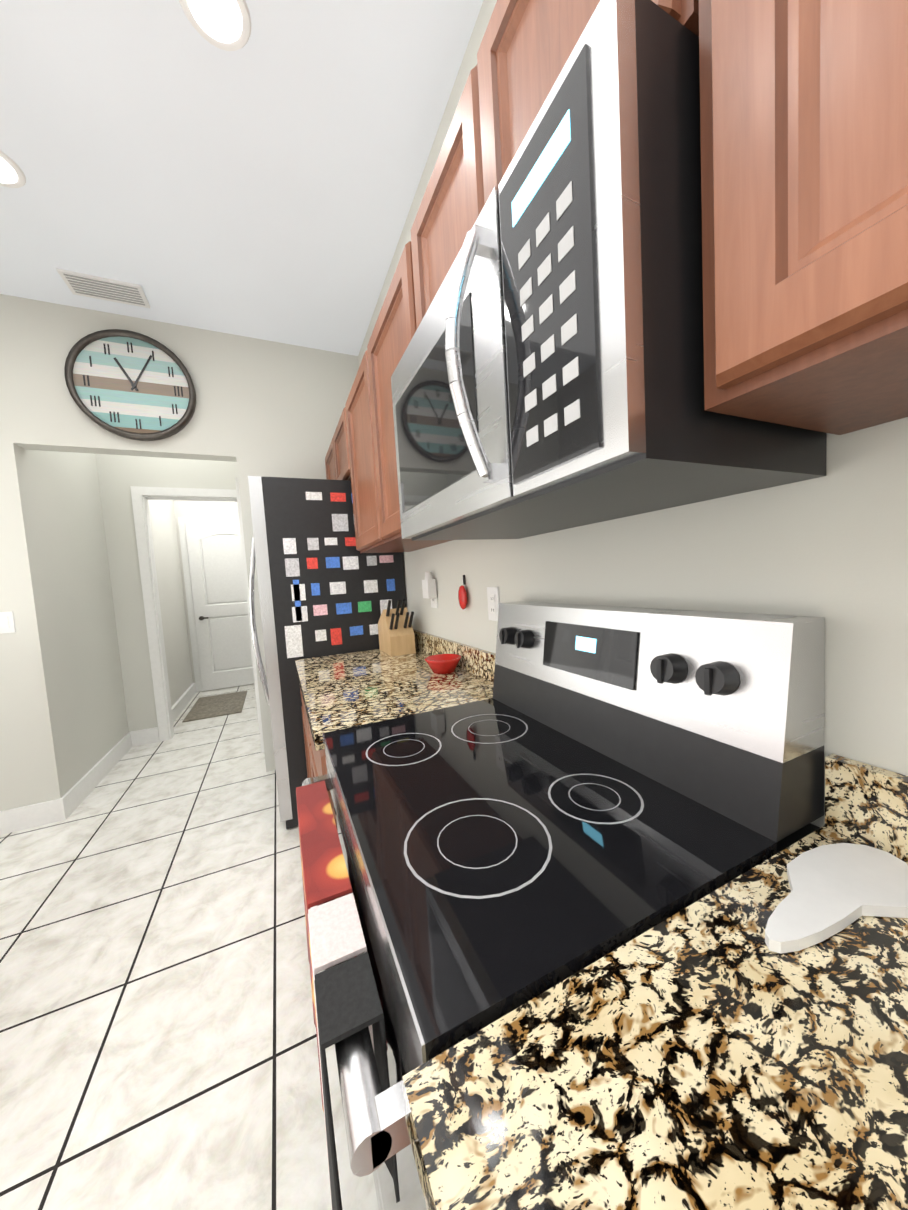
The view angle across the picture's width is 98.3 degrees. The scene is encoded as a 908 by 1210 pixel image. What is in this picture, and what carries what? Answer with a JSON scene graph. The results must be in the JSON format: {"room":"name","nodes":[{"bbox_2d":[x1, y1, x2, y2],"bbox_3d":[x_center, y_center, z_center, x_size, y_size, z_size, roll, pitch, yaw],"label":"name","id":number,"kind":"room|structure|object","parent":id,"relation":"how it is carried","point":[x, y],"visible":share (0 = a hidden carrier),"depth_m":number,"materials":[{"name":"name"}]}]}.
{"room":"kitchen","nodes":[
{"label":"kitchen","id":0,"kind":"room"},
{"bbox_2d":[26,450,128,788],"bbox_3d":[-2.752,-0.232,2.819,0.120,3.000,1.070,-5,4,-24],"label":"wall","id":1,"kind":"structure","parent":0,"point":[68,515],"depth_m":2.75,"materials":[{"name":"paint"}]},
{"bbox_2d":[52,731,132,821],"bbox_3d":[-2.577,1.194,2.884,0.016,0.130,1.206,-5,4,-24],"label":"baseboard","id":2,"kind":"structure","parent":1,"relation":"attached to","point":[66,805],"depth_m":2.66,"materials":[{"name":"white wood"}]},
{"bbox_2d":[96,454,237,731],"bbox_3d":[-2.442,-0.305,3.609,1.340,3.000,0.120,-5,4,-24],"label":"wall","id":3,"kind":"structure","parent":0,"point":[119,476],"depth_m":3.40,"materials":[{"name":"paint"}]},
{"bbox_2d":[130,486,258,745],"bbox_3d":[-2.404,0.071,3.633,1.047,2.242,0.138,-5,4,-24],"label":"door frame","id":4,"kind":"structure","parent":3,"relation":"attached to","point":[166,714],"depth_m":3.50,"materials":[{"name":"white wood"}]},
{"bbox_2d":[148,500,192,706],"bbox_3d":[-3.237,-0.307,4.315,0.120,3.000,1.820,-5,4,-24],"label":"wall","id":5,"kind":"structure","parent":0,"point":[168,572],"depth_m":4.47,"materials":[{"name":"paint"}]},
{"bbox_2d":[0,294,358,810],"bbox_3d":[-1.843,-0.269,2.575,2.850,3.000,0.120,-5,4,-24],"label":"wall","id":6,"kind":"structure","parent":0,"point":[265,408],"depth_m":2.34,"materials":[{"name":"paint"}]},
{"bbox_2d":[0,611,15,633],"bbox_3d":[-2.527,0.099,2.209,0.075,0.120,0.009,-5,4,-24],"label":"light switch","id":7,"kind":"object","parent":6,"relation":"attached to","point":[7,624],"visible":1,"depth_m":2.21,"materials":[{"name":"white plastic"}]},
{"bbox_2d":[0,800,55,834],"bbox_3d":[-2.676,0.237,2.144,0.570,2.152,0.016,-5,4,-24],"label":"baseboard","id":8,"kind":"structure","parent":6,"relation":"attached to","point":[34,815],"depth_m":2.27,"materials":[{"name":"white wood"}]},
{"bbox_2d":[64,329,195,440],"bbox_3d":[-1.944,-1.329,2.389,0.630,0.630,0.047,-5,4,-24],"label":"wall clock","id":9,"kind":"object","parent":6,"relation":"attached to","point":[128,384],"visible":1,"depth_m":2.38,"materials":[{"name":"metal"}]},
{"bbox_2d":[0,684,378,1209],"bbox_3d":[-3.449,1.597,-0.489,9.100,0.100,11.200,-5,4,-24],"label":"floor","id":10,"kind":"structure","parent":0,"point":[158,1044],"depth_m":1.27,"materials":[{"name":"tile"}]},
{"bbox_2d":[182,691,246,722],"bbox_3d":[-2.709,1.147,4.522,0.530,0.011,0.950,-5,4,-24],"label":"rug","id":11,"kind":"object","parent":10,"relation":"on","point":[216,705],"visible":1,"depth_m":4.44,"materials":[{"name":"beige fabric"}]},
{"bbox_2d":[302,716,307,776],"bbox_3d":[-0.379,0.753,1.939,0.632,0.880,0.644,-5,4,-24],"label":"base cabinet","id":12,"kind":"object","parent":10,"relation":"on","point":[302,716],"depth_m":2.04,"materials":[{"name":"brown wood"}]},
{"bbox_2d":[295,629,907,1209],"bbox_3d":[0.281,0.311,0.364,0.643,0.140,4.020,-5,4,-24],"label":"countertop","id":13,"kind":"structure","parent":12,"relation":"on","point":[711,1051],"depth_m":0.30,"materials":[{"name":"stone"}]},
{"bbox_2d":[378,599,415,656],"bbox_3d":[-0.309,0.110,2.102,0.130,0.287,0.295,-5,4,-24],"label":"knife block","id":14,"kind":"object","parent":13,"relation":"on","point":[396,633],"visible":1,"depth_m":2.03,"materials":[{"name":"brown wood"}]},
{"bbox_2d":[425,654,460,673],"bbox_3d":[-0.043,0.243,1.610,0.152,0.058,0.152,-5,4,-24],"label":"bowl","id":15,"kind":"object","parent":13,"relation":"on","point":[442,663],"visible":1,"depth_m":1.57,"materials":[{"name":"ceramic"}]},
{"bbox_2d":[765,843,907,953],"bbox_3d":[0.420,0.320,0.433,0.250,0.012,0.093,-5,4,-24],"label":"spoon rest","id":16,"kind":"object","parent":13,"relation":"on","point":[836,888],"visible":0.98,"depth_m":0.43,"materials":[{"name":"white ceramic"}]},
{"bbox_2d":[300,688,330,803],"bbox_3d":[-0.164,0.773,1.465,0.632,0.880,0.645,-5,4,-24],"label":"base cabinet","id":17,"kind":"object","parent":10,"relation":"on","point":[316,763],"depth_m":1.47,"materials":[{"name":"brown wood"}]},
{"bbox_2d":[248,476,405,828],"bbox_3d":[-0.820,0.240,2.535,0.847,1.870,0.804,-5,4,-24],"label":"refrigerator","id":18,"kind":"object","parent":10,"relation":"on","point":[326,587],"visible":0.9,"depth_m":2.10,"materials":[{"name":"black metal"}]},
{"bbox_2d":[302,601,824,1209],"bbox_3d":[0.092,0.636,0.798,0.681,1.215,0.754,-5,4,-24],"label":"range","id":19,"kind":"object","parent":10,"relation":"on","point":[586,785],"visible":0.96,"depth_m":0.56,"materials":[{"name":"black glass"}]},
{"bbox_2d":[296,780,399,1209],"bbox_3d":[-0.205,0.646,0.669,0.074,0.447,0.552,-5,4,-24],"label":"hanging towel","id":20,"kind":"object","parent":19,"relation":"hanging from","point":[346,1003],"visible":0.88,"depth_m":0.49,"materials":[{"name":"fabric"}]},
{"bbox_2d":[173,500,248,690],"bbox_3d":[-3.042,-0.390,5.333,1.320,3.000,0.120,-5,4,-24],"label":"wall","id":21,"kind":"structure","parent":0,"point":[205,508],"depth_m":5.11,"materials":[{"name":"paint"}]},
{"bbox_2d":[185,523,253,690],"bbox_3d":[-2.974,0.005,5.263,0.870,2.195,0.086,-5,4,-24],"label":"door","id":22,"kind":"structure","parent":21,"relation":"in","point":[219,597],"depth_m":5.22,"materials":[{"name":"wood"}]},
{"bbox_2d":[0,0,482,355],"bbox_3d":[-3.633,-1.488,-0.704,9.100,0.103,11.200,-5,4,-24],"label":"ceiling","id":23,"kind":"structure","parent":0,"point":[263,183],"depth_m":1.52,"materials":[{"name":"paint"}]},
{"bbox_2d":[0,151,25,187],"bbox_3d":[-1.725,-1.691,1.513,0.106,0.033,0.164,-5,4,-24],"label":"recessed light","id":24,"kind":"object","parent":23,"relation":"in","point":[11,175],"depth_m":1.55,"materials":[{"name":"white plastic"}]},
{"bbox_2d":[56,268,150,308],"bbox_3d":[-1.912,-1.735,2.162,0.350,0.013,0.180,-5,4,-24],"label":"ceiling vent","id":25,"kind":"object","parent":23,"relation":"in","point":[92,286],"visible":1,"depth_m":2.15,"materials":[{"name":"white plastic"}]},
{"bbox_2d":[179,0,250,50],"bbox_3d":[-0.694,-1.726,1.144,0.181,0.033,0.139,-5,4,-24],"label":"recessed light","id":26,"kind":"object","parent":23,"relation":"in","point":[223,24],"depth_m":1.17,"materials":[{"name":"white plastic"}]},
{"bbox_2d":[358,0,907,827],"bbox_3d":[0.931,-0.237,-0.255,0.120,3.000,7.560,-5,4,-24],"label":"wall","id":27,"kind":"structure","parent":0,"point":[830,546],"depth_m":0.62,"materials":[{"name":"paint"}]},
{"bbox_2d":[325,449,332,479],"bbox_3d":[-0.695,-0.911,2.711,0.302,0.345,0.523,-5,4,-24],"label":"upper cabinet","id":28,"kind":"object","parent":27,"relation":"attached to","point":[329,471],"depth_m":2.80,"materials":[{"name":"brown wood"}]},
{"bbox_2d":[329,417,344,479],"bbox_3d":[-0.527,-0.895,2.339,0.302,0.345,0.515,-5,4,-24],"label":"upper cabinet","id":29,"kind":"object","parent":27,"relation":"attached to","point":[337,445],"depth_m":2.37,"materials":[{"name":"brown wood"}]},
{"bbox_2d":[341,368,422,552],"bbox_3d":[-0.282,-0.660,1.841,0.302,0.774,0.601,-5,4,-24],"label":"upper cabinet","id":30,"kind":"object","parent":27,"relation":"attached to","point":[354,430],"depth_m":1.93,"materials":[{"name":"brown wood"}]},
{"bbox_2d":[359,247,451,547],"bbox_3d":[-0.089,-0.642,1.414,0.302,0.774,0.601,-5,4,-24],"label":"upper cabinet","id":31,"kind":"object","parent":27,"relation":"attached to","point":[389,340],"depth_m":1.46,"materials":[{"name":"brown wood"}]},
{"bbox_2d":[405,119,456,339],"bbox_3d":[0.116,-0.813,0.924,0.302,0.389,0.437,-5,4,-24],"label":"upper cabinet","id":32,"kind":"object","parent":27,"relation":"attached to","point":[431,251],"depth_m":0.94,"materials":[{"name":"brown wood"}]},
{"bbox_2d":[431,585,437,607],"bbox_3d":[-0.100,-0.046,1.923,0.008,0.120,0.075,-5,4,-24],"label":"electrical outlet","id":33,"kind":"object","parent":27,"relation":"attached to","point":[434,602],"visible":0.48,"depth_m":1.91,"materials":[{"name":"white plastic"}]},
{"bbox_2d":[422,572,436,598],"bbox_3d":[-0.121,-0.096,1.900,0.041,0.125,0.080,-5,4,-24],"label":"air freshener","id":34,"kind":"object","parent":33,"relation":"attached to","point":[429,586],"visible":1,"depth_m":1.87,"materials":[{"name":"white plastic"}]},
{"bbox_2d":[458,575,466,608],"bbox_3d":[0.035,-0.051,1.589,0.028,0.140,0.070,-5,4,-24],"label":"hanging ornament","id":35,"kind":"object","parent":27,"relation":"hanging from","point":[462,596],"visible":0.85,"depth_m":1.57,"materials":[{"name":"red ceramic"}]},
{"bbox_2d":[487,587,499,620],"bbox_3d":[0.140,-0.004,1.396,0.008,0.120,0.075,-5,4,-24],"label":"electrical outlet","id":36,"kind":"object","parent":27,"relation":"attached to","point":[493,598],"visible":0.98,"depth_m":1.39,"materials":[{"name":"white plastic"}]},
{"bbox_2d":[453,0,668,254],"bbox_3d":[0.251,-0.800,0.626,0.302,0.389,0.438,-5,4,-24],"label":"upper cabinet","id":37,"kind":"object","parent":27,"relation":"attached to","point":[525,46],"depth_m":0.64,"materials":[{"name":"brown wood"}]},
{"bbox_2d":[391,0,826,540],"bbox_3d":[0.138,-0.387,0.775,0.450,0.430,0.754,-5,4,-24],"label":"over-the-range microwave","id":38,"kind":"object","parent":37,"relation":"attached to","point":[547,376],"visible":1,"depth_m":0.45,"materials":[{"name":"silver metal"}]},
{"bbox_2d":[665,0,907,434],"bbox_3d":[0.472,-0.589,0.176,0.302,0.774,0.570,-5,4,-24],"label":"upper cabinet","id":39,"kind":"object","parent":27,"relation":"attached to","point":[805,194],"depth_m":0.32,"materials":[{"name":"brown wood"}]},
{"bbox_3d":[-1.642,-0.332,3.316,0.120,3.000,1.070,-5,4,-24],"label":"wall","id":40,"kind":"structure","parent":0,"visible":0},
{"bbox_2d":[235,477,263,751],"bbox_3d":[-1.737,0.087,3.407,0.036,2.140,0.800,-5,4,-24],"label":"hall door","id":41,"kind":"structure","parent":40,"relation":"in","point":[247,595],"depth_m":3.03,"materials":[{"name":"white wood"}]}
]}

